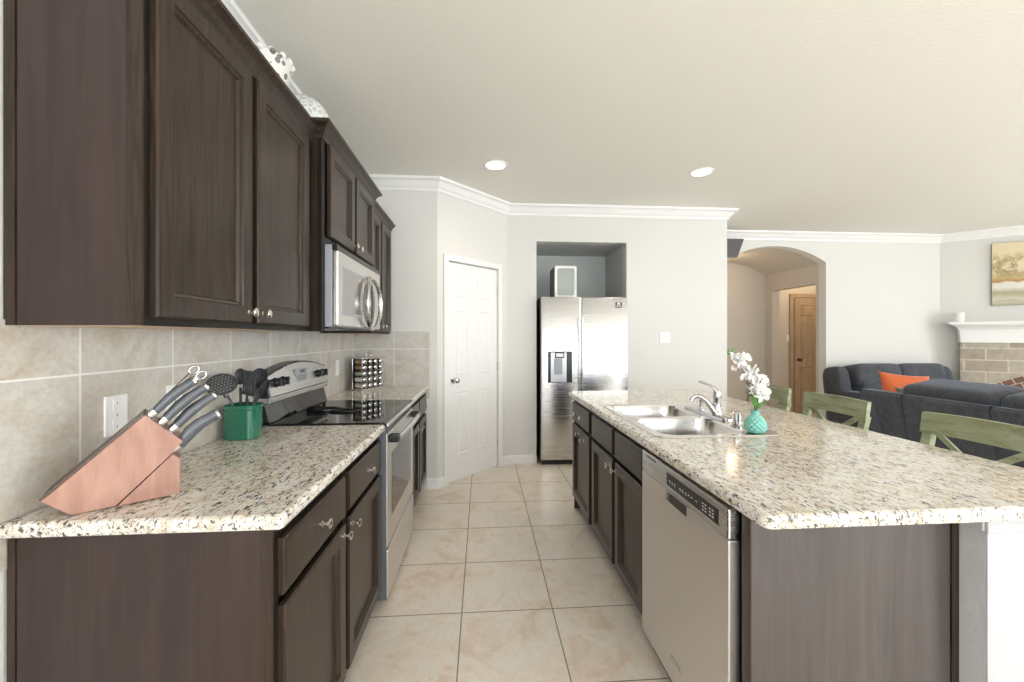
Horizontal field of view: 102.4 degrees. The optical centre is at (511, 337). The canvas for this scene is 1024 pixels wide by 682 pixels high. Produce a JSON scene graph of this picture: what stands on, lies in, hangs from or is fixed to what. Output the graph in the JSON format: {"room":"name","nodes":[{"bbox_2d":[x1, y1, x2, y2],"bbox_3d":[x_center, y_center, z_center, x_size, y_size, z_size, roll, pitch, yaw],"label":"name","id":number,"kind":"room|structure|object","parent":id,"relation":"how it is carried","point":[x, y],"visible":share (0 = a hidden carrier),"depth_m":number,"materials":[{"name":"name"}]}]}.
{"room":"kitchen","nodes":[
{"label":"kitchen","id":0,"kind":"room"},
{"bbox_2d":[0,0,6,681],"bbox_3d":[-1.200,-0.031,0.230,0.120,2.748,7.030,0,0,-4],"label":"wall","id":1,"kind":"structure","parent":0,"point":[3,575],"depth_m":0.96,"materials":[{"name":"white paint"}]},
{"bbox_2d":[103,393,127,437],"bbox_3d":[-1.201,0.235,1.250,0.008,0.120,0.078,0,0,-4],"label":"wall outlet","id":2,"kind":"object","parent":1,"relation":"attached to","point":[115,407],"visible":0.88,"depth_m":1.24,"materials":[{"name":"white plastic"}]},
{"bbox_2d":[113,398,120,411],"bbox_3d":[-1.198,0.205,1.250,0.002,0.036,0.028,0,0,-4],"label":"socket","id":3,"kind":"object","parent":2,"relation":"attached to","point":[116,401],"depth_m":1.25,"materials":[{"name":"white plastic"}]},
{"bbox_2d":[113,418,120,431],"bbox_3d":[-1.198,0.265,1.250,0.002,0.036,0.028,0,0,-4],"label":"socket","id":4,"kind":"object","parent":2,"relation":"attached to","point":[116,421],"depth_m":1.25,"materials":[{"name":"white plastic"}]},
{"bbox_2d":[3,0,317,330],"bbox_3d":[-1.045,-0.510,1.438,0.355,0.964,1.012,0,0,-4],"label":"upper cabinet","id":5,"kind":"object","parent":1,"relation":"attached to","point":[156,163],"visible":1,"depth_m":1.00,"materials":[{"name":"black wood"}]},
{"bbox_2d":[256,42,294,85],"bbox_3d":[-1.049,-1.068,1.759,0.218,0.251,0.215,0,0,-4],"label":"bowl","id":6,"kind":"object","parent":5,"relation":"on","point":[284,67],"visible":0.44,"depth_m":1.72,"materials":[{"name":"white ceramic"}]},
{"bbox_2d":[166,384,181,415],"bbox_3d":[-1.218,0.228,1.486,0.008,0.115,0.072,0,0,-4],"label":"wall outlet","id":7,"kind":"object","parent":1,"relation":"attached to","point":[168,388],"visible":0.12,"depth_m":1.47,"materials":[{"name":"white plastic"}]},
{"bbox_2d":[336,360,338,375],"bbox_3d":[-1.338,0.233,3.162,0.008,0.118,0.072,0,0,-4],"label":"wall outlet","id":8,"kind":"object","parent":1,"relation":"attached to","point":[337,361],"visible":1,"depth_m":3.15,"materials":[{"name":"white plastic"}]},
{"bbox_2d":[310,117,381,332],"bbox_3d":[-1.089,-0.524,2.406,0.407,0.990,1.024,0,0,-4],"label":"upper cabinet","id":9,"kind":"object","parent":1,"relation":"attached to","point":[343,195],"visible":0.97,"depth_m":2.07,"materials":[{"name":"black wood"}]},
{"bbox_2d":[293,93,329,118],"bbox_3d":[-1.069,-1.095,2.109,0.264,0.264,0.264,0,0,-4],"label":"woven sphere","id":10,"kind":"object","parent":9,"relation":"on","point":[313,107],"visible":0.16,"depth_m":2.03,"materials":[{"name":"white wicker"}]},
{"bbox_2d":[325,244,382,330],"bbox_3d":[-1.052,-0.246,2.407,0.446,0.415,0.824,0,0,-4],"label":"microwave oven","id":11,"kind":"object","parent":9,"relation":"attached to","point":[353,296],"visible":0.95,"depth_m":2.20,"materials":[{"name":"grey metal"}]},
{"bbox_2d":[329,200,394,333],"bbox_3d":[-1.175,-0.510,3.248,0.355,0.964,0.765,0,0,-4],"label":"upper cabinet","id":12,"kind":"object","parent":1,"relation":"attached to","point":[383,225],"visible":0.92,"depth_m":3.31,"materials":[{"name":"black wood"}]},
{"bbox_2d":[0,319,429,571],"bbox_3d":[-0.957,0.246,2.242,0.652,0.595,2.810,0,0,-4],"label":"wall","id":13,"kind":"structure","parent":0,"point":[54,381],"depth_m":1.22,"materials":[{"name":"tile"}]},
{"bbox_2d":[376,190,436,487],"bbox_3d":[-1.025,-0.031,3.656,0.720,2.748,0.020,0,0,-4],"label":"wall","id":14,"kind":"structure","parent":0,"point":[413,214],"depth_m":3.66,"materials":[{"name":"white paint"}]},
{"bbox_2d":[437,192,506,477],"bbox_3d":[-0.403,-0.031,4.066,0.120,2.748,0.940,0,0,41],"label":"wall","id":15,"kind":"structure","parent":0,"point":[466,229],"depth_m":3.95,"materials":[{"name":"white paint"}]},
{"bbox_2d":[427,476,443,488],"bbox_3d":[-0.677,1.298,3.675,0.159,0.090,0.045,0,0,-24],"label":"baseboard","id":16,"kind":"structure","parent":15,"relation":"attached to","point":[432,483],"depth_m":3.66,"materials":[{"name":"white paint"}]},
{"bbox_2d":[443,253,501,485],"bbox_3d":[-0.360,0.292,4.013,0.016,2.103,0.781,0,0,41],"label":"trim","id":17,"kind":"structure","parent":15,"relation":"attached to","point":[446,257],"depth_m":3.75,"materials":[{"name":"white paint"}]},
{"bbox_2d":[449,262,497,481],"bbox_3d":[-0.356,0.319,4.015,0.109,2.025,0.665,0,0,41],"label":"door","id":18,"kind":"structure","parent":15,"relation":"in","point":[473,291],"depth_m":4.00,"materials":[{"name":"white paint"}]},
{"bbox_2d":[344,413,815,681],"bbox_3d":[3.409,1.393,2.651,9.820,0.100,11.600,0,0,-4],"label":"floor","id":19,"kind":"structure","parent":0,"point":[500,577],"depth_m":2.10,"materials":[{"name":"beige tile"}]},
{"bbox_2d":[7,437,380,681],"bbox_3d":[-0.898,0.906,1.501,0.658,0.874,1.033,0,0,-4],"label":"base cabinet","id":20,"kind":"object","parent":19,"relation":"on","point":[295,602],"visible":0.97,"depth_m":1.00,"materials":[{"name":"black wood"}]},
{"bbox_2d":[0,425,384,538],"bbox_3d":[-0.905,0.448,1.491,0.631,0.038,1.048,0,0,-4],"label":"countertop","id":21,"kind":"structure","parent":20,"relation":"on","point":[263,482],"depth_m":1.17,"materials":[{"name":"stone"}]},
{"bbox_2d":[39,408,182,514],"bbox_3d":[-1.034,0.315,1.084,0.262,0.230,0.115,0,0,-39],"label":"knife block","id":22,"kind":"object","parent":21,"relation":"on","point":[139,462],"visible":0.96,"depth_m":1.05,"materials":[{"name":"brown wood"}]},
{"bbox_2d":[146,378,197,418],"bbox_3d":[-0.924,0.165,1.123,0.110,0.104,0.015,0,0,-39],"label":"kitchen knife","id":23,"kind":"object","parent":22,"relation":"in","point":[175,393],"visible":1,"depth_m":1.12,"materials":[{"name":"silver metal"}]},
{"bbox_2d":[150,376,198,410],"bbox_3d":[-0.940,0.163,1.145,0.114,0.108,0.015,0,0,-39],"label":"kitchen knife","id":24,"kind":"object","parent":22,"relation":"in","point":[194,377],"visible":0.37,"depth_m":1.16,"materials":[{"name":"silver metal"}]},
{"bbox_2d":[148,365,206,411],"bbox_3d":[-0.957,0.148,1.182,0.133,0.135,0.010,0,0,-39],"label":"scissors","id":25,"kind":"object","parent":22,"relation":"in","point":[198,371],"visible":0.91,"depth_m":1.20,"materials":[{"name":"silver metal"}]},
{"bbox_2d":[158,386,197,419],"bbox_3d":[-0.938,0.189,1.171,0.105,0.099,0.015,0,0,-39],"label":"kitchen knife","id":26,"kind":"object","parent":22,"relation":"in","point":[197,386],"visible":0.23,"depth_m":1.16,"materials":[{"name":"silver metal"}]},
{"bbox_2d":[158,385,200,420],"bbox_3d":[-0.921,0.187,1.154,0.110,0.104,0.015,0,0,-39],"label":"kitchen knife","id":27,"kind":"object","parent":22,"relation":"in","point":[200,385],"visible":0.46,"depth_m":1.14,"materials":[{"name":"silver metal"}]},
{"bbox_2d":[157,383,209,425],"bbox_3d":[-0.904,0.184,1.137,0.115,0.109,0.015,0,0,-39],"label":"kitchen knife","id":28,"kind":"object","parent":22,"relation":"in","point":[186,400],"visible":1,"depth_m":1.13,"materials":[{"name":"silver metal"}]},
{"bbox_2d":[168,395,205,426],"bbox_3d":[-0.924,0.215,1.182,0.097,0.092,0.015,0,0,-39],"label":"kitchen knife","id":29,"kind":"object","parent":22,"relation":"in","point":[205,395],"visible":0.22,"depth_m":1.17,"materials":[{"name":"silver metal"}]},
{"bbox_2d":[168,394,208,428],"bbox_3d":[-0.906,0.212,1.166,0.103,0.098,0.015,0,0,-39],"label":"kitchen knife","id":30,"kind":"object","parent":22,"relation":"in","point":[208,394],"visible":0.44,"depth_m":1.15,"materials":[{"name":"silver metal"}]},
{"bbox_2d":[168,392,217,432],"bbox_3d":[-0.888,0.209,1.150,0.111,0.105,0.015,0,0,-39],"label":"kitchen knife","id":31,"kind":"object","parent":22,"relation":"in","point":[194,409],"visible":1,"depth_m":1.14,"materials":[{"name":"silver metal"}]},
{"bbox_2d":[174,409,221,452],"bbox_3d":[-0.887,0.263,1.158,0.118,0.112,0.021,0,0,-39],"label":"kitchen knife","id":32,"kind":"object","parent":22,"relation":"in","point":[200,423],"visible":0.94,"depth_m":1.15,"materials":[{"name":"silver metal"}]},
{"bbox_2d":[222,402,263,440],"bbox_3d":[-1.149,0.357,1.764,0.140,0.144,0.120,0,0,-4],"label":"utensil crock","id":33,"kind":"object","parent":21,"relation":"on","point":[243,422],"visible":0.94,"depth_m":1.71,"materials":[{"name":"teal ceramic"}]},
{"bbox_2d":[206,373,237,405],"bbox_3d":[-1.153,0.273,1.697,0.075,0.257,0.178,0,0,20],"label":"skimmer","id":34,"kind":"object","parent":33,"relation":"in","point":[221,386],"visible":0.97,"depth_m":1.67,"materials":[{"name":"black plastic"}]},
{"bbox_2d":[234,368,245,405],"bbox_3d":[-1.187,0.268,1.809,0.064,0.262,0.034,0,0,33],"label":"serving spoon","id":35,"kind":"object","parent":33,"relation":"in","point":[239,372],"visible":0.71,"depth_m":1.81,"materials":[{"name":"black plastic"}]},
{"bbox_2d":[234,368,245,384],"bbox_3d":[-1.196,0.172,1.817,0.052,0.071,0.019,0,0,-4],"label":"spoon bowl","id":36,"kind":"object","parent":35,"relation":"on","point":[238,373],"depth_m":1.82,"materials":[{"name":"black plastic"}]},
{"bbox_2d":[241,371,252,405],"bbox_3d":[-1.161,0.273,1.813,0.056,0.253,0.061,0,0,32],"label":"ladle","id":37,"kind":"object","parent":33,"relation":"in","point":[242,376],"visible":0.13,"depth_m":1.81,"materials":[{"name":"black plastic"}]},
{"bbox_2d":[242,370,256,405],"bbox_3d":[-1.120,0.270,1.750,0.090,0.259,0.015,0,0,25],"label":"slotted turner","id":38,"kind":"object","parent":33,"relation":"in","point":[249,375],"visible":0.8,"depth_m":1.75,"materials":[{"name":"black plastic"}]},
{"bbox_2d":[251,388,262,404],"bbox_3d":[-1.111,0.307,1.750,0.118,0.188,0.016,0,0,9],"label":"spoon","id":39,"kind":"object","parent":33,"relation":"in","point":[258,392],"visible":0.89,"depth_m":1.75,"materials":[{"name":"black plastic"}]},
{"bbox_2d":[253,388,262,399],"bbox_3d":[-1.074,0.240,1.745,0.043,0.055,0.015,0,0,6],"label":"spoon bowl","id":40,"kind":"object","parent":39,"relation":"on","point":[258,392],"depth_m":1.75,"materials":[{"name":"black plastic"}]},
{"bbox_2d":[253,368,266,401],"bbox_3d":[-1.120,0.268,1.816,0.071,0.263,0.040,0,0,-36],"label":"spoon","id":41,"kind":"object","parent":33,"relation":"in","point":[261,373],"visible":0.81,"depth_m":1.83,"materials":[{"name":"black plastic"}]},
{"bbox_2d":[253,368,266,383],"bbox_3d":[-1.115,0.170,1.823,0.068,0.067,0.021,0,0,-4],"label":"spoon bowl","id":42,"kind":"object","parent":41,"relation":"on","point":[261,373],"depth_m":1.83,"materials":[{"name":"black plastic"}]},
{"bbox_2d":[254,380,269,404],"bbox_3d":[-1.109,0.292,1.780,0.131,0.219,0.017,0,0,-4],"label":"server","id":43,"kind":"object","parent":33,"relation":"in","point":[265,385],"visible":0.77,"depth_m":1.78,"materials":[{"name":"black plastic"}]},
{"bbox_2d":[260,380,269,397],"bbox_3d":[-1.071,0.223,1.783,0.054,0.080,0.017,0,0,-4],"label":"spoon bowl","id":44,"kind":"object","parent":43,"relation":"on","point":[265,385],"depth_m":1.79,"materials":[{"name":"black plastic"}]},
{"bbox_2d":[253,360,419,600],"bbox_3d":[-0.936,0.739,2.401,0.731,1.208,0.764,0,0,-4],"label":"electric range","id":45,"kind":"object","parent":19,"relation":"on","point":[295,385],"visible":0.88,"depth_m":2.24,"materials":[{"name":"silver metal"}]},
{"bbox_2d":[306,406,359,412],"bbox_3d":[-1.021,0.413,2.360,0.312,0.032,0.099,0,0,6],"label":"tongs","id":46,"kind":"object","parent":45,"relation":"on","point":[311,408],"visible":1,"depth_m":2.33,"materials":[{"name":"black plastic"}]},
{"bbox_2d":[269,400,411,425],"bbox_3d":[-0.931,0.430,2.401,0.557,0.016,0.764,0,0,-4],"label":"cooktop","id":47,"kind":"object","parent":45,"relation":"in","point":[372,412],"depth_m":2.25,"materials":[{"name":"grey glass"}]},
{"bbox_2d":[411,393,426,508],"bbox_3d":[-1.021,0.906,3.211,0.658,0.874,0.859,0,0,-4],"label":"base cabinet","id":48,"kind":"object","parent":19,"relation":"on","point":[419,428],"visible":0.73,"depth_m":3.24,"materials":[{"name":"black wood"}]},
{"bbox_2d":[322,386,427,402],"bbox_3d":[-1.028,0.448,3.209,0.631,0.038,0.853,0,0,-4],"label":"countertop","id":49,"kind":"structure","parent":48,"relation":"on","point":[389,392],"depth_m":3.09,"materials":[{"name":"stone"}]},
{"bbox_2d":[351,352,384,390],"bbox_3d":[-1.187,0.276,3.409,0.131,0.305,0.241,0,0,30],"label":"spice rack","id":50,"kind":"object","parent":49,"relation":"on","point":[366,356],"visible":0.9,"depth_m":3.34,"materials":[{"name":"silver metal"}]},
{"bbox_2d":[355,359,366,364],"bbox_3d":[-1.223,0.199,3.334,0.102,0.043,0.043,0,0,30],"label":"spice jar","id":51,"kind":"object","parent":50,"relation":"in","point":[357,361],"visible":0.98,"depth_m":3.32,"materials":[{"name":"brown glass"}]},
{"bbox_2d":[355,365,366,370],"bbox_3d":[-1.223,0.247,3.334,0.102,0.043,0.043,0,0,30],"label":"spice jar","id":52,"kind":"object","parent":50,"relation":"in","point":[357,367],"visible":0.98,"depth_m":3.32,"materials":[{"name":"brown glass"}]},
{"bbox_2d":[355,377,366,381],"bbox_3d":[-1.223,0.343,3.334,0.102,0.043,0.043,0,0,30],"label":"spice jar","id":53,"kind":"object","parent":50,"relation":"in","point":[357,379],"visible":0.97,"depth_m":3.32,"materials":[{"name":"beige"}]},
{"bbox_2d":[355,383,366,387],"bbox_3d":[-1.223,0.391,3.334,0.102,0.043,0.043,0,0,30],"label":"spice jar","id":54,"kind":"object","parent":50,"relation":"in","point":[357,385],"visible":0.98,"depth_m":3.32,"materials":[{"name":"beige glass"}]},
{"bbox_2d":[355,371,366,375],"bbox_3d":[-1.223,0.295,3.334,0.102,0.043,0.043,0,0,30],"label":"spice jar","id":55,"kind":"object","parent":50,"relation":"in","point":[357,373],"visible":0.97,"depth_m":3.32,"materials":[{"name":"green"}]},
{"bbox_2d":[354,363,381,382],"bbox_3d":[-1.194,0.296,3.413,0.091,0.146,0.221,0,0,30],"label":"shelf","id":56,"kind":"object","parent":50,"relation":"attached to","point":[362,376],"depth_m":3.35,"materials":[{"name":"metal"}]},
{"bbox_2d":[536,296,626,463],"bbox_3d":[0.739,0.449,4.731,0.928,1.778,0.829,0,0,-4],"label":"refrigerator","id":57,"kind":"object","parent":19,"relation":"on","point":[581,343],"visible":0.83,"depth_m":4.33,"materials":[{"name":"silver metal"}]},
{"bbox_2d":[550,266,576,296],"bbox_3d":[0.571,-0.598,4.611,0.240,0.350,0.323,0,0,-4],"label":"display box","id":58,"kind":"object","parent":57,"relation":"on","point":[563,279],"visible":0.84,"depth_m":4.47,"materials":[{"name":"grey"}]},
{"bbox_2d":[573,400,592,524],"bbox_3d":[0.785,0.906,2.990,0.656,0.874,0.540,0,0,-4],"label":"base cabinet","id":59,"kind":"object","parent":19,"relation":"on","point":[582,416],"visible":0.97,"depth_m":2.92,"materials":[{"name":"black wood"}]},
{"bbox_2d":[592,413,645,614],"bbox_3d":[0.837,0.906,2.269,0.656,0.874,0.901,0,0,-4],"label":"base cabinet","id":60,"kind":"object","parent":19,"relation":"on","point":[617,468],"visible":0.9,"depth_m":2.14,"materials":[{"name":"black wood"}]},
{"bbox_2d":[568,390,1023,529],"bbox_3d":[1.078,0.448,2.187,1.106,0.038,2.322,0,0,-4],"label":"countertop","id":61,"kind":"structure","parent":60,"relation":"on","point":[817,473],"depth_m":1.32,"materials":[{"name":"stone"}]},
{"bbox_2d":[603,404,779,437],"bbox_3d":[0.870,0.483,2.188,0.554,0.261,0.840,0,0,-4],"label":"sink","id":62,"kind":"object","parent":61,"relation":"in","point":[660,420],"depth_m":2.17,"materials":[{"name":"silver metal"}]},
{"bbox_2d":[743,409,767,433],"bbox_3d":[1.085,0.374,1.838,0.093,0.100,0.093,0,0,-4],"label":"bud vase","id":63,"kind":"object","parent":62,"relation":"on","point":[754,423],"visible":1,"depth_m":1.81,"materials":[{"name":"teal ceramic"}]},
{"bbox_2d":[727,348,770,410],"bbox_3d":[1.049,0.220,1.821,0.194,0.348,0.071,0,0,-4],"label":"flower","id":64,"kind":"object","parent":63,"relation":"in","point":[760,391],"visible":1,"depth_m":1.82,"materials":[{"name":"white plant"}]},
{"bbox_2d":[684,380,731,421],"bbox_3d":[1.034,0.328,2.283,0.161,0.194,0.435,0,0,-4],"label":"kitchen faucet","id":65,"kind":"object","parent":61,"relation":"on","point":[715,412],"visible":0.98,"depth_m":2.20,"materials":[{"name":"silver metal"}]},
{"bbox_2d":[642,449,741,681],"bbox_3d":[0.891,0.909,1.495,0.619,0.868,0.630,0,0,-4],"label":"dishwasher","id":66,"kind":"object","parent":19,"relation":"on","point":[692,538],"visible":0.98,"depth_m":1.37,"materials":[{"name":"silver metal"}]},
{"bbox_2d":[738,512,741,681],"bbox_3d":[0.913,0.859,1.499,0.573,0.768,0.612,0,0,-4],"label":"base cabinet","id":67,"kind":"object","parent":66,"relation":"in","point":[739,513],"depth_m":1.17,"materials":[{"name":"black wood"}]},
{"bbox_2d":[746,382,791,410],"bbox_3d":[1.604,0.839,2.897,0.479,1.008,0.438,0,0,-4],"label":"bar stool","id":68,"kind":"object","parent":19,"relation":"on","point":[783,394],"visible":0.1,"depth_m":2.79,"materials":[{"name":"green wood"}]},
{"bbox_2d":[802,392,871,429],"bbox_3d":[1.643,0.839,2.346,0.479,1.008,0.438,0,0,-4],"label":"bar stool","id":69,"kind":"object","parent":19,"relation":"on","point":[860,409],"visible":0.12,"depth_m":2.33,"materials":[{"name":"green wood"}]},
{"bbox_2d":[742,514,958,681],"bbox_3d":[0.944,0.906,1.148,0.608,0.874,0.035,0,0,-4],"label":"island end panel","id":70,"kind":"object","parent":19,"relation":"on","point":[865,603],"visible":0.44,"depth_m":1.13,"materials":[{"name":"brown wood"}]},
{"bbox_2d":[823,363,953,427],"bbox_3d":[4.988,0.839,5.090,1.620,1.010,1.018,0,0,-4],"label":"recliner sofa","id":71,"kind":"object","parent":19,"relation":"on","point":[848,380],"visible":0.2,"depth_m":5.25,"materials":[{"name":"black fabric"}]},
{"bbox_2d":[852,378,881,390],"bbox_3d":[4.670,0.683,5.249,0.606,0.337,0.287,0,0,-4],"label":"lumbar cushion","id":72,"kind":"object","parent":71,"relation":"on","point":[858,384],"depth_m":5.16,"materials":[{"name":"grey fabric"}]},
{"bbox_2d":[843,363,901,387],"bbox_3d":[4.663,0.513,5.348,0.630,0.359,0.336,0,0,-4],"label":"cushion","id":73,"kind":"object","parent":71,"relation":"on","point":[861,375],"depth_m":5.22,"materials":[{"name":"grey fabric"}]},
{"bbox_2d":[897,363,946,379],"bbox_3d":[5.272,0.513,5.392,0.630,0.359,0.336,0,0,-4],"label":"cushion","id":74,"kind":"object","parent":71,"relation":"on","point":[933,370],"depth_m":5.26,"materials":[{"name":"grey fabric"}]},
{"bbox_2d":[859,379,1023,467],"bbox_3d":[3.665,0.839,2.770,1.011,1.010,1.940,0,0,-4],"label":"recliner sofa","id":75,"kind":"object","parent":19,"relation":"on","point":[895,414],"visible":0.34,"depth_m":3.03,"materials":[{"name":"black fabric"}]},
{"bbox_2d":[894,387,902,392],"bbox_3d":[3.579,0.553,3.626,0.322,0.212,0.116,0,0,15],"label":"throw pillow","id":76,"kind":"object","parent":75,"relation":"on","point":[900,390],"visible":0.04,"depth_m":3.67,"materials":[{"name":"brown fabric"}]},
{"bbox_2d":[878,371,928,391],"bbox_3d":[3.720,0.508,3.897,0.432,0.360,0.162,0,0,15],"label":"throw pillow","id":77,"kind":"object","parent":75,"relation":"on","point":[889,381],"visible":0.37,"depth_m":3.90,"materials":[{"name":"orange fabric"}]},
{"bbox_2d":[903,379,1023,406],"bbox_3d":[3.358,0.513,3.069,0.336,0.359,0.660,0,0,-4],"label":"cushion","id":78,"kind":"object","parent":75,"relation":"on","point":[993,395],"depth_m":2.97,"materials":[{"name":"grey fabric"}]},
{"bbox_2d":[1001,392,1023,409],"bbox_3d":[3.404,0.513,2.430,0.336,0.359,0.660,0,0,-4],"label":"cushion","id":79,"kind":"object","parent":75,"relation":"on","point":[1011,400],"depth_m":2.67,"materials":[{"name":"grey fabric"}]},
{"bbox_2d":[920,412,1023,463],"bbox_3d":[1.693,0.839,1.656,0.479,1.008,0.438,0,0,-4],"label":"bar stool","id":80,"kind":"object","parent":19,"relation":"on","point":[994,433],"visible":0.11,"depth_m":1.70,"materials":[{"name":"green wood"}]},
{"bbox_2d":[946,321,1023,388],"bbox_3d":[6.644,0.571,4.844,2.100,1.545,0.309,0,0,41],"label":"fireplace","id":81,"kind":"object","parent":19,"relation":"on","point":[992,352],"visible":0.48,"depth_m":5.26,"materials":[{"name":"brick"}]},
{"bbox_2d":[953,313,964,321],"bbox_3d":[5.910,-0.263,5.448,0.100,0.122,0.100,0,0,-4],"label":"pillar candle","id":82,"kind":"object","parent":81,"relation":"on","point":[957,317],"visible":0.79,"depth_m":5.41,"materials":[{"name":"white wax"}]},
{"bbox_2d":[507,215,726,454],"bbox_3d":[1.133,-0.031,4.906,2.436,2.748,0.875,0,0,-4],"label":"wall","id":83,"kind":"structure","parent":0,"point":[675,270],"depth_m":4.49,"materials":[{"name":"white paint"}]},
{"bbox_2d":[502,455,536,465],"bbox_3d":[0.070,1.298,4.378,0.386,0.090,0.066,0,0,-14],"label":"baseboard","id":84,"kind":"structure","parent":83,"relation":"attached to","point":[508,459],"depth_m":4.38,"materials":[{"name":"white paint"}]},
{"bbox_2d":[536,244,622,299],"bbox_3d":[0.717,0.108,4.947,1.225,2.470,0.775,0,0,-4],"label":"wall niche","id":85,"kind":"object","parent":83,"relation":"in","point":[599,267],"visible":0.2,"depth_m":5.19,"materials":[{"name":"grey paint"}]},
{"bbox_2d":[221,0,1023,242],"bbox_3d":[1.806,-1.352,2.498,11.417,0.105,5.738,0,0,-39],"label":"trim","id":86,"kind":"structure","parent":83,"relation":"attached to","point":[440,184],"depth_m":4.43,"materials":[{"name":"white paint"}]},
{"bbox_2d":[660,332,669,342],"bbox_3d":[1.671,0.000,4.500,0.115,0.118,0.014,0,0,-4],"label":"light switch","id":87,"kind":"object","parent":83,"relation":"attached to","point":[664,336],"visible":1,"depth_m":4.50,"materials":[{"name":"white plastic"}]},
{"bbox_2d":[234,0,1023,233],"bbox_3d":[3.409,-1.455,2.651,9.820,0.100,11.600,0,0,-4],"label":"ceiling","id":88,"kind":"structure","parent":0,"point":[870,116],"depth_m":2.42,"materials":[{"name":"white paint"}]},
{"bbox_2d":[484,160,507,170],"bbox_3d":[-0.134,-1.400,3.359,0.196,0.008,0.196,0,0,-4],"label":"recessed light","id":89,"kind":"object","parent":88,"relation":"in","point":[495,165],"visible":1,"depth_m":3.35,"materials":[{"name":"white paint"}]},
{"bbox_2d":[689,167,713,176],"bbox_3d":[1.608,-1.400,3.499,0.196,0.008,0.196,0,0,-4],"label":"recessed light","id":90,"kind":"object","parent":88,"relation":"in","point":[699,172],"visible":1,"depth_m":3.49,"materials":[{"name":"white paint"}]},
{"bbox_2d":[727,263,815,408],"bbox_3d":[4.583,-0.031,6.530,3.920,2.748,1.630,0,0,-4],"label":"wall","id":91,"kind":"structure","parent":0,"point":[745,285],"depth_m":6.75,"materials":[{"name":"beige paint"}]},
{"bbox_2d":[789,294,815,411],"bbox_3d":[5.351,0.288,7.288,0.930,2.110,0.030,0,0,-4],"label":"trim","id":92,"kind":"structure","parent":91,"relation":"attached to","point":[791,296],"depth_m":7.24,"materials":[{"name":"white paint"}]},
{"bbox_2d":[794,298,815,412],"bbox_3d":[5.354,0.323,7.241,0.780,2.020,0.104,0,0,-4],"label":"door","id":93,"kind":"structure","parent":91,"relation":"in","point":[804,308],"depth_m":7.24,"materials":[{"name":"brown wood"}]},
{"bbox_2d":[727,248,817,275],"bbox_3d":[3.482,-1.208,6.176,1.433,0.394,1.080,0,0,-4],"label":"ceiling","id":94,"kind":"structure","parent":0,"point":[767,261],"depth_m":6.11,"materials":[{"name":"beige paint"}]},
{"bbox_2d":[765,264,818,417],"bbox_3d":[4.257,-0.031,6.231,0.120,2.748,1.080,0,0,-4],"label":"wall","id":95,"kind":"structure","parent":0,"point":[805,276],"depth_m":6.60,"materials":[{"name":"beige paint"}]},
{"bbox_2d":[739,240,939,420],"bbox_3d":[4.157,-0.031,5.623,3.700,2.748,0.120,0,0,-4],"label":"wall","id":96,"kind":"structure","parent":0,"point":[879,302],"depth_m":5.62,"materials":[{"name":"white paint"}]},
{"bbox_2d":[727,239,743,258],"bbox_3d":[2.833,-1.142,5.357,0.240,0.230,0.220,0,0,-4],"label":"wall speaker","id":97,"kind":"object","parent":96,"relation":"attached to","point":[733,245],"visible":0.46,"depth_m":5.27,"materials":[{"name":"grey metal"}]},
{"bbox_2d":[959,523,984,681],"bbox_3d":[1.237,0.906,2.199,0.126,0.874,2.210,0,0,-4],"label":"wall","id":98,"kind":"structure","parent":0,"point":[971,540],"depth_m":1.12,"materials":[{"name":"grey paint"}]},
{"bbox_2d":[963,521,1023,533],"bbox_3d":[1.313,0.492,1.118,0.150,0.046,0.069,0,0,-4],"label":"trim","id":99,"kind":"structure","parent":98,"relation":"attached to","point":[1007,526],"depth_m":1.08,"materials":[{"name":"grey paint"}]},
{"bbox_2d":[985,532,1023,681],"bbox_3d":[1.318,0.906,1.094,0.126,0.874,0.006,0,0,-4],"label":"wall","id":100,"kind":"structure","parent":98,"relation":"attached to","point":[1004,552],"depth_m":1.09,"materials":[{"name":"white paint"}]},
{"bbox_2d":[940,234,1023,380],"bbox_3d":[7.016,-0.031,4.808,2.828,2.748,0.120,0,0,41],"label":"wall","id":101,"kind":"structure","parent":0,"point":[965,266],"depth_m":5.53,"materials":[{"name":"white paint"}]},
{"bbox_2d":[992,241,1023,305],"bbox_3d":[6.627,-0.812,5.038,1.000,0.800,0.037,0,0,41],"label":"landscape painting","id":102,"kind":"object","parent":101,"relation":"attached to","point":[1007,258],"visible":1,"depth_m":5.26,"materials":[{"name":"paper"}]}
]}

